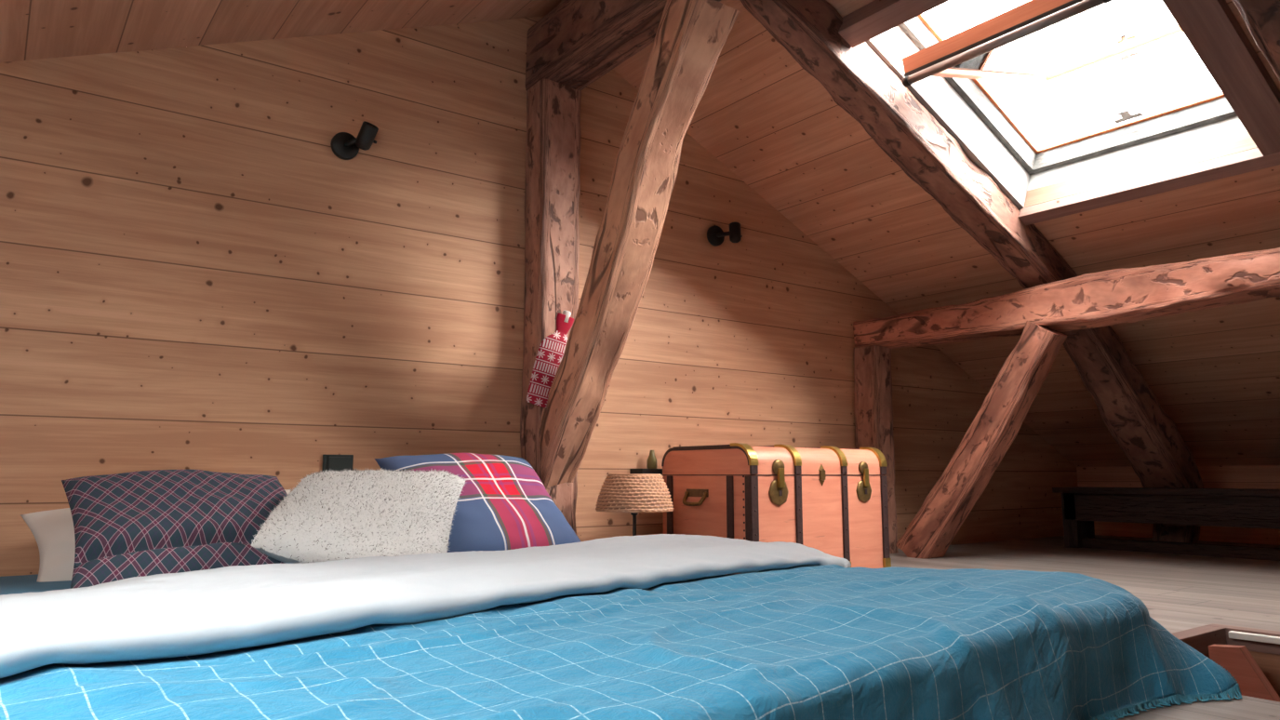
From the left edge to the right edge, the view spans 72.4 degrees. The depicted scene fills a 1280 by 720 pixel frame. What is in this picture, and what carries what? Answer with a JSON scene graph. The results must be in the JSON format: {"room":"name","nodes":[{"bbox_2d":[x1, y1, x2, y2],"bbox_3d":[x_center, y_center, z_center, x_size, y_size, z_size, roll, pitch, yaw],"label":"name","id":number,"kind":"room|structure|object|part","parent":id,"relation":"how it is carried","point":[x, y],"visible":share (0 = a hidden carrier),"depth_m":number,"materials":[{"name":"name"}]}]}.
{"room":"bedroom","nodes":[
{"label":"bedroom","id":0,"kind":"room"},
{"bbox_2d":[0,0,562,62],"bbox_3d":[-0.752,-1.309,0.267,5.165,2.379,5.850,6,-9,-36],"label":"ceiling","id":1,"kind":"structure","parent":0,"point":[29,29],"depth_m":3.08,"materials":[{"name":"brown wood"}]},
{"bbox_2d":[0,16,1077,576],"bbox_3d":[-0.578,-0.345,4.029,9.800,2.678,0.120,6,-9,-36],"label":"wall","id":2,"kind":"structure","parent":0,"point":[193,276],"depth_m":3.54,"materials":[{"name":"brown wood"}]},
{"bbox_2d":[321,453,353,472],"bbox_3d":[-1.172,0.418,3.395,0.116,0.100,0.016,6,-9,-36],"label":"light switch","id":3,"kind":"object","parent":2,"relation":"attached to","point":[339,462],"visible":0.55,"depth_m":3.39,"materials":[{"name":"plastic"}]},
{"bbox_2d":[330,120,378,159],"bbox_3d":[-1.145,-0.885,3.533,0.191,0.146,0.094,-1,-8,10],"label":"wall spotlight","id":4,"kind":"object","parent":2,"relation":"attached to","point":[344,145],"visible":1,"depth_m":3.52,"materials":[{"name":"black paint"}]},
{"bbox_3d":[-1.194,-0.867,3.540,0.110,0.110,0.027,6,-9,-36],"label":"wall plate","id":5,"kind":"part","parent":4,"relation":"part of","materials":[{"name":"black paint"}]},
{"bbox_3d":[-1.157,-0.879,3.528,0.075,0.041,0.025,-1,-8,10],"label":"arm","id":6,"kind":"part","parent":4,"relation":"part of","materials":[{"name":"black paint"}]},
{"bbox_2d":[629,468,662,474],"bbox_3d":[0.030,0.562,4.228,0.122,0.072,0.099,6,-9,-36],"label":"wall shelf","id":7,"kind":"object","parent":2,"relation":"attached to","point":[632,471],"visible":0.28,"depth_m":4.19,"materials":[{"name":"black paint"}]},
{"bbox_2d":[646,450,657,468],"bbox_3d":[0.059,0.484,4.260,0.052,0.090,0.052,6,-9,-36],"label":"bottle","id":8,"kind":"object","parent":7,"relation":"on","point":[651,462],"visible":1,"depth_m":4.24,"materials":[{"name":"green glass"}]},
{"bbox_2d":[706,221,742,246],"bbox_3d":[0.456,-0.679,4.724,0.197,0.127,0.081,0,-8,-3],"label":"wall spotlight","id":9,"kind":"object","parent":2,"relation":"attached to","point":[715,235],"visible":1,"depth_m":4.70,"materials":[{"name":"black paint"}]},
{"bbox_3d":[0.408,-0.670,4.721,0.110,0.110,0.027,6,-9,-36],"label":"wall plate","id":10,"kind":"part","parent":9,"relation":"part of","materials":[{"name":"black paint"}]},
{"bbox_3d":[0.453,-0.677,4.713,0.085,0.033,0.026,0,-8,1],"label":"arm","id":11,"kind":"part","parent":9,"relation":"part of","materials":[{"name":"black paint"}]},
{"bbox_2d":[853,247,1279,348],"bbox_3d":[3.124,-0.445,3.077,0.217,0.246,5.838,6,-9,-36],"label":"purlin","id":12,"kind":"object","parent":2,"relation":"attached to","point":[1132,295],"visible":0.98,"depth_m":4.18,"materials":[{"name":"brown wood"}]},
{"bbox_2d":[1231,0,1279,80],"bbox_3d":[2.856,-0.678,3.383,4.342,2.089,0.190,6,-9,-36],"label":"rafter","id":13,"kind":"object","parent":12,"relation":"on","point":[1261,18],"visible":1,"depth_m":2.87,"materials":[{"name":"brown wood"}]},
{"bbox_2d":[613,0,1279,466],"bbox_3d":[3.282,-0.874,3.248,4.904,2.454,5.850,6,-9,-36],"label":"ceiling","id":14,"kind":"structure","parent":0,"point":[1215,372],"depth_m":4.71,"materials":[{"name":"brown wood"}]},
{"bbox_2d":[838,0,1279,225],"bbox_3d":[1.761,-1.234,3.573,1.482,0.915,1.190,6,-9,-36],"label":"window","id":15,"kind":"structure","parent":14,"relation":"attached to","point":[1235,130],"depth_m":3.81,"materials":[{"name":"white wood"}]},
{"bbox_3d":[1.843,-1.371,3.721,1.200,0.095,0.870,-12,1,-37],"label":"sash frame","id":16,"kind":"part","parent":15,"relation":"part of","materials":[{"name":"brown wood"}]},
{"bbox_3d":[1.843,-1.369,3.721,1.070,0.010,0.770,-12,1,-37],"label":"glass pane","id":17,"kind":"part","parent":15,"relation":"part of","materials":[{"name":"clear glass"}]},
{"bbox_3d":[1.801,-1.342,3.686,1.380,0.099,1.080,33,-25,-29],"label":"frame","id":18,"kind":"part","parent":15,"relation":"part of","materials":[{"name":"wood"}]},
{"bbox_2d":[889,534,1279,719],"bbox_3d":[1.208,0.749,1.472,9.800,0.200,5.850,6,-9,-36],"label":"floor","id":19,"kind":"structure","parent":0,"point":[1180,593],"depth_m":3.79,"materials":[{"name":"beige wood"}]},
{"bbox_2d":[0,573,720,666],"bbox_3d":[-0.544,0.676,2.239,2.170,0.145,2.490,6,-9,-36],"label":"bed","id":20,"kind":"object","parent":19,"relation":"on","point":[24,583],"visible":0.05,"depth_m":2.47,"materials":[{"name":"white fabric"}]},
{"bbox_2d":[20,489,290,581],"bbox_3d":[-1.533,0.569,2.856,0.811,0.282,0.264,6,-9,-36],"label":"pillow","id":21,"kind":"object","parent":20,"relation":"on","point":[53,530],"visible":0.16,"depth_m":2.64,"materials":[{"name":"beige fabric"}]},
{"bbox_2d":[61,469,287,588],"bbox_3d":[-1.348,0.527,2.758,0.805,0.363,0.422,6,-9,-36],"label":"pillow","id":22,"kind":"object","parent":20,"relation":"on","point":[141,523],"visible":0.69,"depth_m":2.62,"materials":[{"name":"fabric"}]},
{"bbox_2d":[251,466,466,563],"bbox_3d":[-0.862,0.525,2.845,0.810,0.354,0.415,6,-9,-36],"label":"pillow","id":23,"kind":"object","parent":20,"relation":"on","point":[330,515],"visible":0.93,"depth_m":2.76,"materials":[{"name":"white fabric"}]},
{"bbox_2d":[0,533,851,678],"bbox_3d":[-0.590,0.546,2.127,2.729,0.126,1.442,6,-9,-36],"label":"duvet","id":24,"kind":"object","parent":20,"relation":"on","point":[205,611],"visible":1,"depth_m":1.75,"materials":[{"name":"white fabric"}]},
{"bbox_2d":[374,452,580,552],"bbox_3d":[-0.596,0.570,3.393,0.800,0.423,0.358,6,-9,-36],"label":"pillow","id":25,"kind":"object","parent":20,"relation":"on","point":[503,504],"visible":0.66,"depth_m":3.35,"materials":[{"name":"fabric"}]},
{"bbox_2d":[0,564,1242,719],"bbox_3d":[-0.164,0.533,1.470,2.676,0.224,1.149,6,-9,-36],"label":"blanket","id":26,"kind":"object","parent":20,"relation":"on","point":[829,642],"visible":0.98,"depth_m":1.41,"materials":[{"name":"blue fabric"}]},
{"bbox_2d":[520,78,581,533],"bbox_3d":[-0.403,-0.153,3.945,0.219,2.235,0.182,6,-9,-36],"label":"post","id":27,"kind":"object","parent":19,"relation":"on","point":[553,137],"visible":0.65,"depth_m":3.93,"materials":[{"name":"brown wood"}]},
{"bbox_2d":[538,0,740,487],"bbox_3d":[-0.075,-0.405,3.530,0.213,1.885,1.232,6,-9,-36],"label":"brace","id":28,"kind":"object","parent":27,"relation":"attached to","point":[691,35],"visible":0.97,"depth_m":3.42,"materials":[{"name":"brown wood"}]},
{"bbox_2d":[526,310,573,408],"bbox_3d":[-0.387,-0.002,3.772,0.204,0.430,0.084,2,-8,-17],"label":"water bottle","id":29,"kind":"object","parent":28,"relation":"on","point":[551,351],"visible":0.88,"depth_m":3.74,"materials":[{"name":"red fabric"}]},
{"bbox_2d":[525,0,720,91],"bbox_3d":[1.296,-1.714,1.865,0.232,0.346,5.843,6,-9,-36],"label":"ridge beam","id":30,"kind":"structure","parent":28,"relation":"on","point":[577,43],"depth_m":3.77,"materials":[{"name":"brown wood"}]},
{"bbox_2d":[595,473,674,535],"bbox_3d":[-0.024,0.724,3.789,0.343,0.456,0.343,6,-9,-36],"label":"table lamp","id":31,"kind":"object","parent":19,"relation":"on","point":[633,493],"visible":0.99,"depth_m":3.69,"materials":[{"name":"wicker"}]},
{"bbox_3d":[-0.024,0.794,3.780,0.016,0.285,0.016,6,-9,-36],"label":"stem","id":32,"kind":"part","parent":31,"relation":"part of","materials":[{"name":"black paint"}]},
{"bbox_3d":[-0.024,0.577,3.808,0.344,0.155,0.344,6,-9,-36],"label":"lamp shade","id":33,"kind":"part","parent":31,"relation":"part of","materials":[{"name":"wicker"}]},
{"bbox_2d":[661,442,891,574],"bbox_3d":[0.644,0.714,4.224,0.957,0.590,0.637,6,-9,-36],"label":"trunk","id":34,"kind":"object","parent":19,"relation":"on","point":[830,500],"visible":0.85,"depth_m":3.99,"materials":[{"name":"orange leather"}]},
{"bbox_3d":[0.246,0.639,4.001,0.043,0.055,0.148,6,-9,-36],"label":"handle","id":35,"kind":"part","parent":34,"relation":"part of","materials":[{"name":"gold metal"}]},
{"bbox_3d":[0.263,0.611,4.017,0.007,0.036,0.150,6,-9,-36],"label":"handle plate","id":36,"kind":"part","parent":34,"relation":"part of","materials":[{"name":"metal"}]},
{"bbox_3d":[0.654,0.497,4.271,0.903,0.124,0.612,6,-9,-36],"label":"lid","id":37,"kind":"part","parent":34,"relation":"part of","materials":[{"name":"orange leather"}]},
{"bbox_3d":[0.610,0.580,3.837,0.120,0.120,0.010,6,-9,-36],"label":"hasp plate","id":38,"kind":"part","parent":34,"relation":"part of","materials":[{"name":"gold metal"}]},
{"bbox_3d":[1.072,0.625,4.179,0.109,0.109,0.010,6,-9,-36],"label":"hasp plate","id":39,"kind":"part","parent":34,"relation":"part of","materials":[{"name":"gold metal"}]},
{"bbox_2d":[853,345,898,553],"bbox_3d":[1.403,0.529,5.218,0.181,1.218,0.185,6,-9,-36],"label":"post","id":40,"kind":"object","parent":19,"relation":"on","point":[873,395],"visible":0.65,"depth_m":5.18,"materials":[{"name":"brown wood"}]},
{"bbox_2d":[740,0,1203,543],"bbox_3d":[1.846,-0.255,4.433,4.044,2.627,0.332,6,-9,-36],"label":"rafter","id":41,"kind":"object","parent":19,"relation":"on","point":[857,79],"visible":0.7,"depth_m":4.21,"materials":[{"name":"brown wood"}]},
{"bbox_2d":[895,320,1066,558],"bbox_3d":[1.801,0.480,4.674,0.183,1.298,0.982,6,-10,-39],"label":"brace","id":42,"kind":"object","parent":19,"relation":"on","point":[999,420],"visible":0.94,"depth_m":4.58,"materials":[{"name":"brown wood"}]},
{"bbox_2d":[1052,486,1279,560],"bbox_3d":[3.873,0.808,4.120,0.320,0.375,3.780,6,-9,-36],"label":"bench","id":43,"kind":"object","parent":19,"relation":"on","point":[1257,508],"visible":1,"depth_m":5.03,"materials":[{"name":"brown wood"}]},
{"bbox_3d":[2.787,1.016,5.559,0.220,0.339,0.090,6,-9,-36],"label":"leg","id":44,"kind":"part","parent":43,"relation":"part of","materials":[{"name":"brown wood"}]},
{"bbox_3d":[3.850,0.968,4.129,0.140,0.060,3.455,6,-9,-36],"label":"foot rail","id":45,"kind":"part","parent":43,"relation":"part of","materials":[{"name":"brown wood"}]},
{"bbox_2d":[1172,623,1279,654],"bbox_3d":[2.427,0.597,0.959,0.840,0.057,3.525,6,-9,-36],"label":"trim","id":46,"kind":"structure","parent":19,"relation":"attached to","point":[1199,638],"depth_m":2.47,"materials":[{"name":"brown wood"}]},
{"bbox_2d":[1228,630,1279,644],"bbox_3d":[2.727,0.608,1.146,0.024,0.018,3.445,6,-9,-36],"label":"trim","id":47,"kind":"structure","parent":19,"relation":"attached to","point":[1271,639],"depth_m":2.46,"materials":[{"name":"white paint"}]},
{"bbox_2d":[1076,465,1279,545],"bbox_3d":[5.183,0.783,4.461,0.120,0.514,5.850,6,-9,-36],"label":"wall","id":48,"kind":"structure","parent":0,"point":[1264,476],"depth_m":6.01,"materials":[{"name":"brown wood"}]},
{"bbox_2d":[1249,651,1279,697],"bbox_3d":[2.741,1.400,1.052,0.001,1.600,3.485,6,-9,-36],"label":"wall","id":49,"kind":"structure","parent":0,"point":[1269,664],"depth_m":2.44,"materials":[{"name":"brown wood"}]},
{"bbox_3d":[2.417,1.368,0.812,0.810,1.600,3.485,6,-9,-36],"label":"wall","id":50,"kind":"structure","parent":0,"visible":0},
{"bbox_2d":[1208,644,1279,701],"bbox_3d":[1.531,1.288,1.909,0.600,1.145,0.670,6,-9,-36],"label":"staircase","id":51,"kind":"structure","parent":50,"relation":"attached to","point":[1237,660],"depth_m":2.32,"materials":[{"name":"brown wood"}]}
]}

